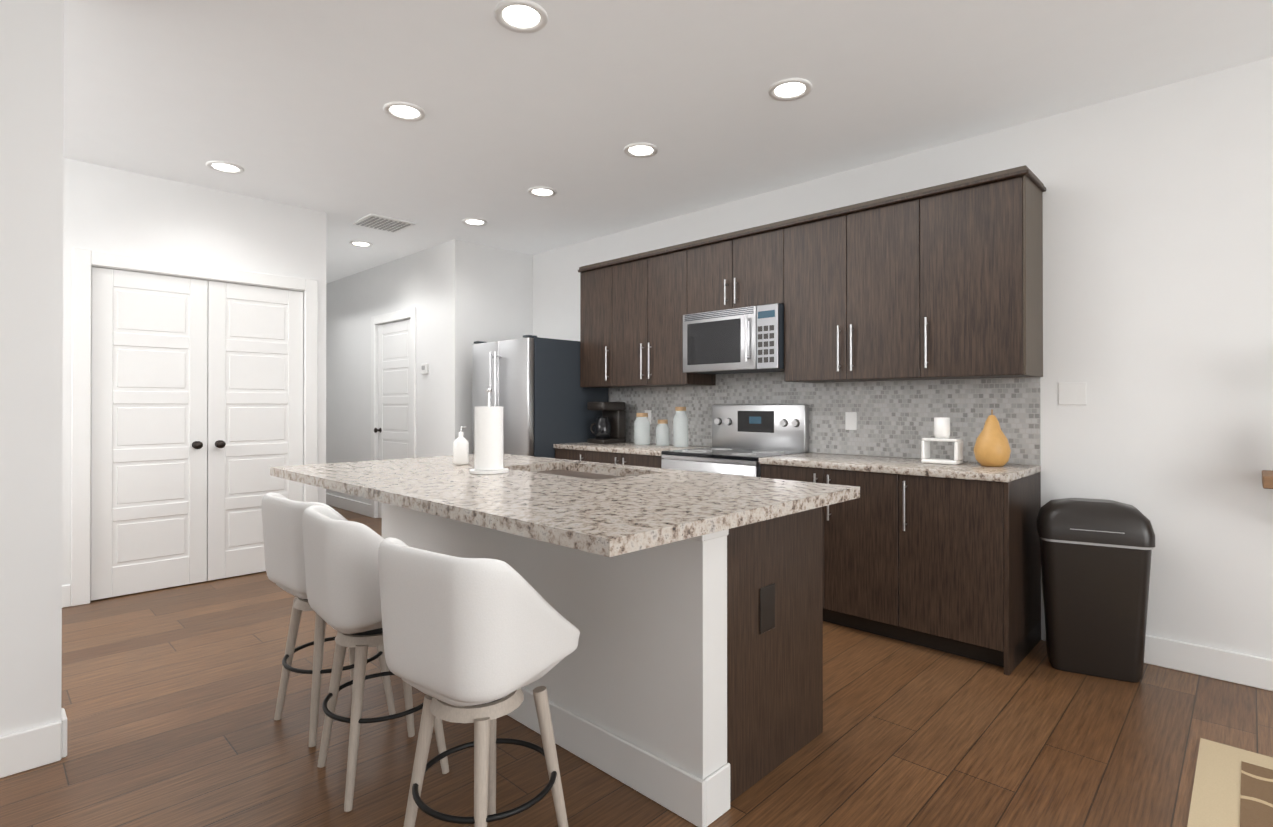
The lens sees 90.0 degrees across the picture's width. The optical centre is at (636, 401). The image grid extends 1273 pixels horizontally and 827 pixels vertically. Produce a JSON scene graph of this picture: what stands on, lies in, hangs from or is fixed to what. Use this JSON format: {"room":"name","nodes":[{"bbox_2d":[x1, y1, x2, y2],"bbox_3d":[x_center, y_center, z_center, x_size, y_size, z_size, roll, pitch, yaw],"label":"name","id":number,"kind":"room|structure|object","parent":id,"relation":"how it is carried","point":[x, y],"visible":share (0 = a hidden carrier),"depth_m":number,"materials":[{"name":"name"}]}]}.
{"room":"kitchen","nodes":[
{"label":"kitchen","id":0,"kind":"room"},
{"bbox_2d":[0,0,63,736],"bbox_3d":[-3.565,-0.133,0.693,0.120,2.740,4.370,0,0,44],"label":"wall","id":1,"kind":"structure","parent":0,"point":[31,193],"depth_m":2.17,"materials":[{"name":"paint"}]},
{"bbox_2d":[0,709,66,777],"bbox_3d":[-3.512,1.170,0.648,0.020,0.135,4.386,0,0,44],"label":"baseboard","id":2,"kind":"structure","parent":1,"relation":"attached to","point":[28,749],"depth_m":2.16,"materials":[{"name":"paint"}]},
{"bbox_2d":[62,158,532,584],"bbox_3d":[-3.232,-0.118,4.235,0.120,2.740,6.170,0,0,44],"label":"wall","id":3,"kind":"structure","parent":0,"point":[112,210],"depth_m":4.59,"materials":[{"name":"paint"}]},
{"bbox_2d":[62,584,70,607],"bbox_3d":[-4.351,1.179,2.972,0.016,0.135,2.565,0,0,44],"label":"baseboard","id":4,"kind":"structure","parent":3,"relation":"attached to","point":[66,589],"depth_m":3.87,"materials":[{"name":"paint"}]},
{"bbox_2d":[90,267,207,600],"bbox_3d":[-3.184,0.198,4.191,0.103,2.090,0.616,0,0,44],"label":"closet door","id":5,"kind":"structure","parent":3,"relation":"in","point":[149,354],"depth_m":4.18,"materials":[{"name":"paint"}]},
{"bbox_2d":[71,248,317,605],"bbox_3d":[-2.978,0.155,4.423,0.062,2.195,1.425,0,0,44],"label":"trim","id":6,"kind":"structure","parent":3,"relation":"attached to","point":[84,261],"depth_m":3.95,"materials":[{"name":"paint"}]},
{"bbox_2d":[207,281,302,580],"bbox_3d":[-2.753,0.200,4.637,0.103,2.090,0.616,0,0,44],"label":"closet door","id":7,"kind":"structure","parent":3,"relation":"in","point":[255,392],"depth_m":4.61,"materials":[{"name":"paint"}]},
{"bbox_2d":[326,242,447,517],"bbox_3d":[-2.832,-0.107,7.011,3.160,2.740,0.120,0,0,44],"label":"wall","id":8,"kind":"structure","parent":0,"point":[356,302],"depth_m":6.93,"materials":[{"name":"paint"}]},
{"bbox_2d":[326,493,370,516],"bbox_3d":[-3.459,1.197,7.516,1.550,0.135,0.016,0,0,44],"label":"baseboard","id":9,"kind":"structure","parent":8,"relation":"attached to","point":[358,507],"depth_m":7.38,"materials":[{"name":"paint"}]},
{"bbox_2d":[374,319,409,517],"bbox_3d":[-2.537,0.208,6.639,0.808,2.090,0.103,0,0,44],"label":"hall door","id":10,"kind":"structure","parent":8,"relation":"in","point":[393,429],"depth_m":6.67,"materials":[{"name":"paint"}]},
{"bbox_2d":[371,307,415,517],"bbox_3d":[-2.543,0.164,6.632,1.000,2.195,0.022,0,0,44],"label":"door frame","id":11,"kind":"structure","parent":8,"relation":"attached to","point":[410,313],"depth_m":6.51,"materials":[{"name":"paint"}]},
{"bbox_2d":[421,363,428,373],"bbox_3d":[-2.048,-0.321,6.154,0.120,0.100,0.024,0,0,44],"label":"thermostat","id":12,"kind":"object","parent":8,"relation":"attached to","point":[424,368],"visible":0.96,"depth_m":6.12,"materials":[{"name":"white plastic"}]},
{"bbox_2d":[0,504,1272,826],"bbox_3d":[-2.155,1.292,1.918,12.200,0.100,8.500,0,0,44],"label":"floor","id":13,"kind":"structure","parent":0,"point":[168,700],"depth_m":2.32,"materials":[{"name":"brown wood"}]},
{"bbox_2d":[261,493,395,746],"bbox_3d":[-1.200,0.800,2.501,0.462,0.888,0.419,0,0,44],"label":"stool","id":14,"kind":"object","parent":13,"relation":"on","point":[282,515],"visible":0.62,"depth_m":2.35,"materials":[{"name":"white fabric"}]},
{"bbox_2d":[302,505,448,811],"bbox_3d":[-0.875,0.799,2.144,0.468,0.888,0.426,0,0,44],"label":"stool","id":15,"kind":"object","parent":13,"relation":"on","point":[342,575],"visible":0.67,"depth_m":1.95,"materials":[{"name":"white fabric"}]},
{"bbox_2d":[378,537,579,826],"bbox_3d":[-0.407,0.797,1.665,0.474,0.888,0.432,0,0,44],"label":"stool","id":16,"kind":"object","parent":13,"relation":"on","point":[479,643],"visible":1,"depth_m":1.50,"materials":[{"name":"white fabric"}]},
{"bbox_2d":[472,335,607,457],"bbox_3d":[-0.868,0.364,5.574,0.820,1.785,0.936,0,0,44],"label":"fridge","id":17,"kind":"object","parent":13,"relation":"on","point":[541,396],"visible":0.5,"depth_m":5.21,"materials":[{"name":"silver metal"}]},
{"bbox_2d":[555,450,584,460],"bbox_3d":[-0.310,0.816,5.266,0.388,0.880,0.618,0,0,44],"label":"base cabinet","id":18,"kind":"object","parent":13,"relation":"on","point":[579,455],"depth_m":5.04,"materials":[{"name":"brown wood"}]},
{"bbox_2d":[382,466,822,826],"bbox_3d":[-0.320,0.799,2.864,2.154,0.896,0.754,0,0,44],"label":"kitchen island","id":19,"kind":"object","parent":13,"relation":"on","point":[684,679],"depth_m":2.09,"materials":[{"name":"paint"}]},
{"bbox_2d":[270,458,785,557],"bbox_3d":[-0.652,0.329,2.501,2.360,0.040,0.740,0,0,44],"label":"island countertop","id":20,"kind":"structure","parent":19,"relation":"on","point":[598,516],"depth_m":1.99,"materials":[{"name":"beige stone"}]},
{"bbox_2d":[453,426,468,464],"bbox_3d":[-0.873,0.215,3.174,0.083,0.190,0.076,0,0,44],"label":"soap dispenser","id":21,"kind":"object","parent":20,"relation":"on","point":[460,449],"visible":0.98,"depth_m":3.15,"materials":[{"name":"white ceramic"}]},
{"bbox_2d":[469,388,508,473],"bbox_3d":[-0.650,0.123,2.805,0.170,0.372,0.170,0,0,44],"label":"paper towel holder","id":22,"kind":"object","parent":20,"relation":"on","point":[488,438],"visible":1,"depth_m":2.75,"materials":[{"name":"white paper"}]},
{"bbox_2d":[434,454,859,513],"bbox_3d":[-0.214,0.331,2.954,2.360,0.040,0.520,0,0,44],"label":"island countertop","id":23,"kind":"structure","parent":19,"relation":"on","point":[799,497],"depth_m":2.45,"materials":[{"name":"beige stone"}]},
{"bbox_2d":[585,450,663,467],"bbox_3d":[0.109,0.815,4.862,0.777,0.880,0.618,0,0,44],"label":"base cabinet","id":24,"kind":"object","parent":13,"relation":"on","point":[643,460],"depth_m":4.61,"materials":[{"name":"brown wood"}]},
{"bbox_2d":[553,442,709,457],"bbox_3d":[-0.036,0.357,4.993,1.171,0.036,0.633,0,0,44],"label":"countertop","id":25,"kind":"structure","parent":24,"relation":"on","point":[654,451],"depth_m":4.80,"materials":[{"name":"beige stone"}]},
{"bbox_2d":[587,402,625,443],"bbox_3d":[-0.260,0.169,5.306,0.232,0.340,0.260,0,0,44],"label":"coffee maker","id":26,"kind":"object","parent":25,"relation":"on","point":[610,425],"visible":1,"depth_m":5.25,"materials":[{"name":"black plastic"}]},
{"bbox_2d":[634,413,649,444],"bbox_3d":[0.045,0.212,5.066,0.130,0.251,0.130,0,0,44],"label":"jar","id":27,"kind":"object","parent":25,"relation":"on","point":[640,415],"visible":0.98,"depth_m":5.03,"materials":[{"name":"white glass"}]},
{"bbox_2d":[656,419,669,445],"bbox_3d":[0.203,0.237,4.942,0.110,0.201,0.110,0,0,44],"label":"jar","id":28,"kind":"object","parent":25,"relation":"on","point":[663,422],"visible":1,"depth_m":4.91,"materials":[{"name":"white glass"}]},
{"bbox_2d":[673,407,687,446],"bbox_3d":[0.333,0.186,4.789,0.116,0.301,0.116,0,0,44],"label":"jar","id":29,"kind":"object","parent":25,"relation":"on","point":[679,409],"visible":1,"depth_m":4.76,"materials":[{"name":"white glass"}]},
{"bbox_2d":[661,405,808,476],"bbox_3d":[0.639,0.634,4.283,0.776,1.235,0.694,0,0,44],"label":"range","id":30,"kind":"object","parent":13,"relation":"on","point":[745,438],"visible":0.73,"depth_m":4.33,"materials":[{"name":"silver metal"}]},
{"bbox_2d":[761,466,900,640],"bbox_3d":[1.254,0.810,3.757,0.825,0.880,0.618,0,0,44],"label":"base cabinet","id":31,"kind":"object","parent":13,"relation":"on","point":[862,535],"depth_m":3.39,"materials":[{"name":"brown wood"}]},
{"bbox_2d":[901,470,1040,675],"bbox_3d":[1.731,0.808,3.297,0.500,0.880,0.618,0,0,44],"label":"base cabinet","id":32,"kind":"object","parent":13,"relation":"on","point":[941,557],"depth_m":3.07,"materials":[{"name":"brown wood"}]},
{"bbox_2d":[759,452,1040,481],"bbox_3d":[1.429,0.351,3.580,1.331,0.036,0.633,0,0,44],"label":"countertop","id":33,"kind":"structure","parent":32,"relation":"on","point":[864,464],"depth_m":3.34,"materials":[{"name":"beige stone"}]},
{"bbox_2d":[921,417,962,464],"bbox_3d":[1.658,0.208,3.454,0.186,0.247,0.120,0,0,44],"label":"candle holder","id":34,"kind":"object","parent":33,"relation":"on","point":[941,428],"visible":1,"depth_m":3.42,"materials":[{"name":"white ceramic"}]},
{"bbox_2d":[974,410,1010,466],"bbox_3d":[1.845,0.185,3.302,0.170,0.292,0.170,0,0,44],"label":"pear ornament","id":35,"kind":"object","parent":33,"relation":"on","point":[992,448],"visible":1,"depth_m":3.25,"materials":[{"name":"orange ceramic"}]},
{"bbox_2d":[1037,498,1154,682],"bbox_3d":[2.133,0.852,2.978,0.430,0.785,0.302,0,0,29],"label":"trash can","id":36,"kind":"object","parent":13,"relation":"on","point":[1096,554],"visible":1,"depth_m":2.87,"materials":[{"name":"black plastic"}]},
{"bbox_2d":[1187,738,1272,826],"bbox_3d":[2.014,1.232,0.946,1.850,0.010,2.090,0,0,44],"label":"rug","id":37,"kind":"object","parent":13,"relation":"on","point":[1232,786],"visible":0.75,"depth_m":2.03,"materials":[{"name":"beige fabric"}]},
{"bbox_2d":[63,0,1272,283],"bbox_3d":[-2.155,-1.548,1.930,12.200,0.100,8.500,0,0,44],"label":"ceiling","id":38,"kind":"structure","parent":0,"point":[281,100],"depth_m":3.06,"materials":[{"name":"paint"}]},
{"bbox_2d":[206,161,243,173],"bbox_3d":[-2.603,-1.483,4.029,0.204,0.012,0.204,0,0,44],"label":"recessed light","id":39,"kind":"object","parent":38,"relation":"in","point":[225,167],"visible":0.98,"depth_m":4.03,"materials":[{"name":"paint"}]},
{"bbox_2d":[349,241,372,246],"bbox_3d":[-2.573,-1.476,5.946,0.204,0.012,0.204,0,0,44],"label":"recessed light","id":40,"kind":"object","parent":38,"relation":"in","point":[361,243],"visible":1,"depth_m":5.94,"materials":[{"name":"paint"}]},
{"bbox_2d":[351,213,415,232],"bbox_3d":[-2.094,-1.476,5.276,0.380,0.016,0.380,0,0,44],"label":"ceiling vent","id":41,"kind":"object","parent":38,"relation":"in","point":[383,223],"visible":0.96,"depth_m":5.25,"materials":[{"name":"metal"}]},
{"bbox_2d":[383,101,425,121],"bbox_3d":[-1.188,-1.486,3.262,0.204,0.012,0.204,0,0,44],"label":"recessed light","id":42,"kind":"object","parent":38,"relation":"in","point":[403,111],"visible":0.98,"depth_m":3.26,"materials":[{"name":"paint"}]},
{"bbox_2d":[462,218,486,225],"bbox_3d":[-1.330,-1.478,5.233,0.204,0.012,0.204,0,0,44],"label":"recessed light","id":43,"kind":"object","parent":38,"relation":"in","point":[474,221],"visible":0.96,"depth_m":5.22,"materials":[{"name":"paint"}]},
{"bbox_2d":[494,0,547,32],"bbox_3d":[-0.446,-1.490,2.462,0.204,0.012,0.204,0,0,44],"label":"recessed light","id":44,"kind":"object","parent":38,"relation":"in","point":[523,16],"visible":1,"depth_m":2.45,"materials":[{"name":"paint"}]},
{"bbox_2d":[528,186,556,197],"bbox_3d":[-0.666,-1.481,4.495,0.204,0.012,0.204,0,0,44],"label":"recessed light","id":45,"kind":"object","parent":38,"relation":"in","point":[543,192],"visible":1,"depth_m":4.49,"materials":[{"name":"paint"}]},
{"bbox_2d":[624,143,657,157],"bbox_3d":[0.026,-1.484,3.758,0.204,0.012,0.204,0,0,44],"label":"recessed light","id":46,"kind":"object","parent":38,"relation":"in","point":[640,150],"visible":0.94,"depth_m":3.75,"materials":[{"name":"paint"}]},
{"bbox_2d":[768,78,811,100],"bbox_3d":[0.732,-1.487,3.035,0.204,0.012,0.204,0,0,44],"label":"recessed light","id":47,"kind":"object","parent":38,"relation":"in","point":[790,89],"visible":1,"depth_m":3.03,"materials":[{"name":"paint"}]},
{"bbox_2d":[533,57,1272,659],"bbox_3d":[1.909,-0.121,3.644,8.340,2.740,0.120,0,0,44],"label":"wall","id":48,"kind":"structure","parent":0,"point":[1157,269],"depth_m":3.02,"materials":[{"name":"paint"}]},
{"bbox_2d":[578,261,609,387],"bbox_3d":[-0.216,-0.619,5.369,0.388,0.991,0.348,0,0,44],"label":"upper cabinet","id":49,"kind":"object","parent":48,"relation":"attached to","point":[595,279],"depth_m":5.25,"materials":[{"name":"brown wood"}]},
{"bbox_2d":[610,245,715,387],"bbox_3d":[0.203,-0.620,4.965,0.777,0.991,0.348,0,0,44],"label":"upper cabinet","id":50,"kind":"object","parent":48,"relation":"attached to","point":[648,290],"depth_m":4.82,"materials":[{"name":"brown wood"}]},
{"bbox_2d":[686,221,781,314],"bbox_3d":[0.767,-0.871,4.422,0.790,0.495,0.348,0,0,44],"label":"upper cabinet","id":51,"kind":"object","parent":48,"relation":"attached to","point":[744,269],"depth_m":4.27,"materials":[{"name":"brown wood"}]},
{"bbox_2d":[683,303,783,373],"bbox_3d":[0.730,-0.414,4.382,0.770,0.409,0.450,0,0,44],"label":"over-the-range microwave","id":52,"kind":"object","parent":51,"relation":"attached to","point":[750,339],"visible":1,"depth_m":4.21,"materials":[{"name":"silver metal"}]},
{"bbox_2d":[609,372,1040,464],"bbox_3d":[0.943,0.065,4.485,3.280,0.544,0.009,0,0,44],"label":"tile backsplash","id":53,"kind":"structure","parent":48,"relation":"attached to","point":[895,418],"depth_m":3.96,"materials":[{"name":"tile"}]},
{"bbox_2d":[645,410,650,423],"bbox_3d":[0.095,0.126,5.291,0.075,0.115,0.008,0,0,44],"label":"electrical outlet","id":54,"kind":"object","parent":53,"relation":"attached to","point":[649,414],"visible":0.62,"depth_m":5.28,"materials":[{"name":"white plastic"}]},
{"bbox_2d":[845,412,856,429],"bbox_3d":[1.368,0.121,4.062,0.075,0.115,0.008,0,0,44],"label":"electrical outlet","id":55,"kind":"object","parent":53,"relation":"attached to","point":[850,420],"visible":1,"depth_m":4.06,"materials":[{"name":"white plastic"}]},
{"bbox_2d":[782,189,921,382],"bbox_3d":[1.351,-0.625,3.857,0.835,0.991,0.348,0,0,44],"label":"upper cabinet","id":56,"kind":"object","parent":48,"relation":"attached to","point":[852,277],"depth_m":3.69,"materials":[{"name":"brown wood"}]},
{"bbox_2d":[922,166,1045,379],"bbox_3d":[1.832,-0.627,3.392,0.502,0.991,0.348,0,0,44],"label":"upper cabinet","id":57,"kind":"object","parent":48,"relation":"attached to","point":[941,281],"depth_m":3.24,"materials":[{"name":"brown wood"}]},
{"bbox_2d":[1058,382,1085,404],"bbox_3d":[2.224,-0.042,3.250,0.120,0.115,0.008,0,0,44],"label":"light switch","id":58,"kind":"object","parent":48,"relation":"attached to","point":[1072,393],"visible":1,"depth_m":3.25,"materials":[{"name":"white plastic"}]},
{"bbox_2d":[1043,615,1272,690],"bbox_3d":[3.481,1.175,2.028,3.760,0.135,0.016,0,0,44],"label":"baseboard","id":59,"kind":"structure","parent":48,"relation":"attached to","point":[1234,667],"depth_m":2.88,"materials":[{"name":"paint"}]},
{"bbox_2d":[1262,470,1272,488],"bbox_3d":[3.050,0.418,2.225,1.230,0.250,0.326,0,0,44],"label":"console shelf","id":60,"kind":"object","parent":48,"relation":"attached to","point":[1267,479],"visible":1,"depth_m":2.53,"materials":[{"name":"brown wood"}]}
]}

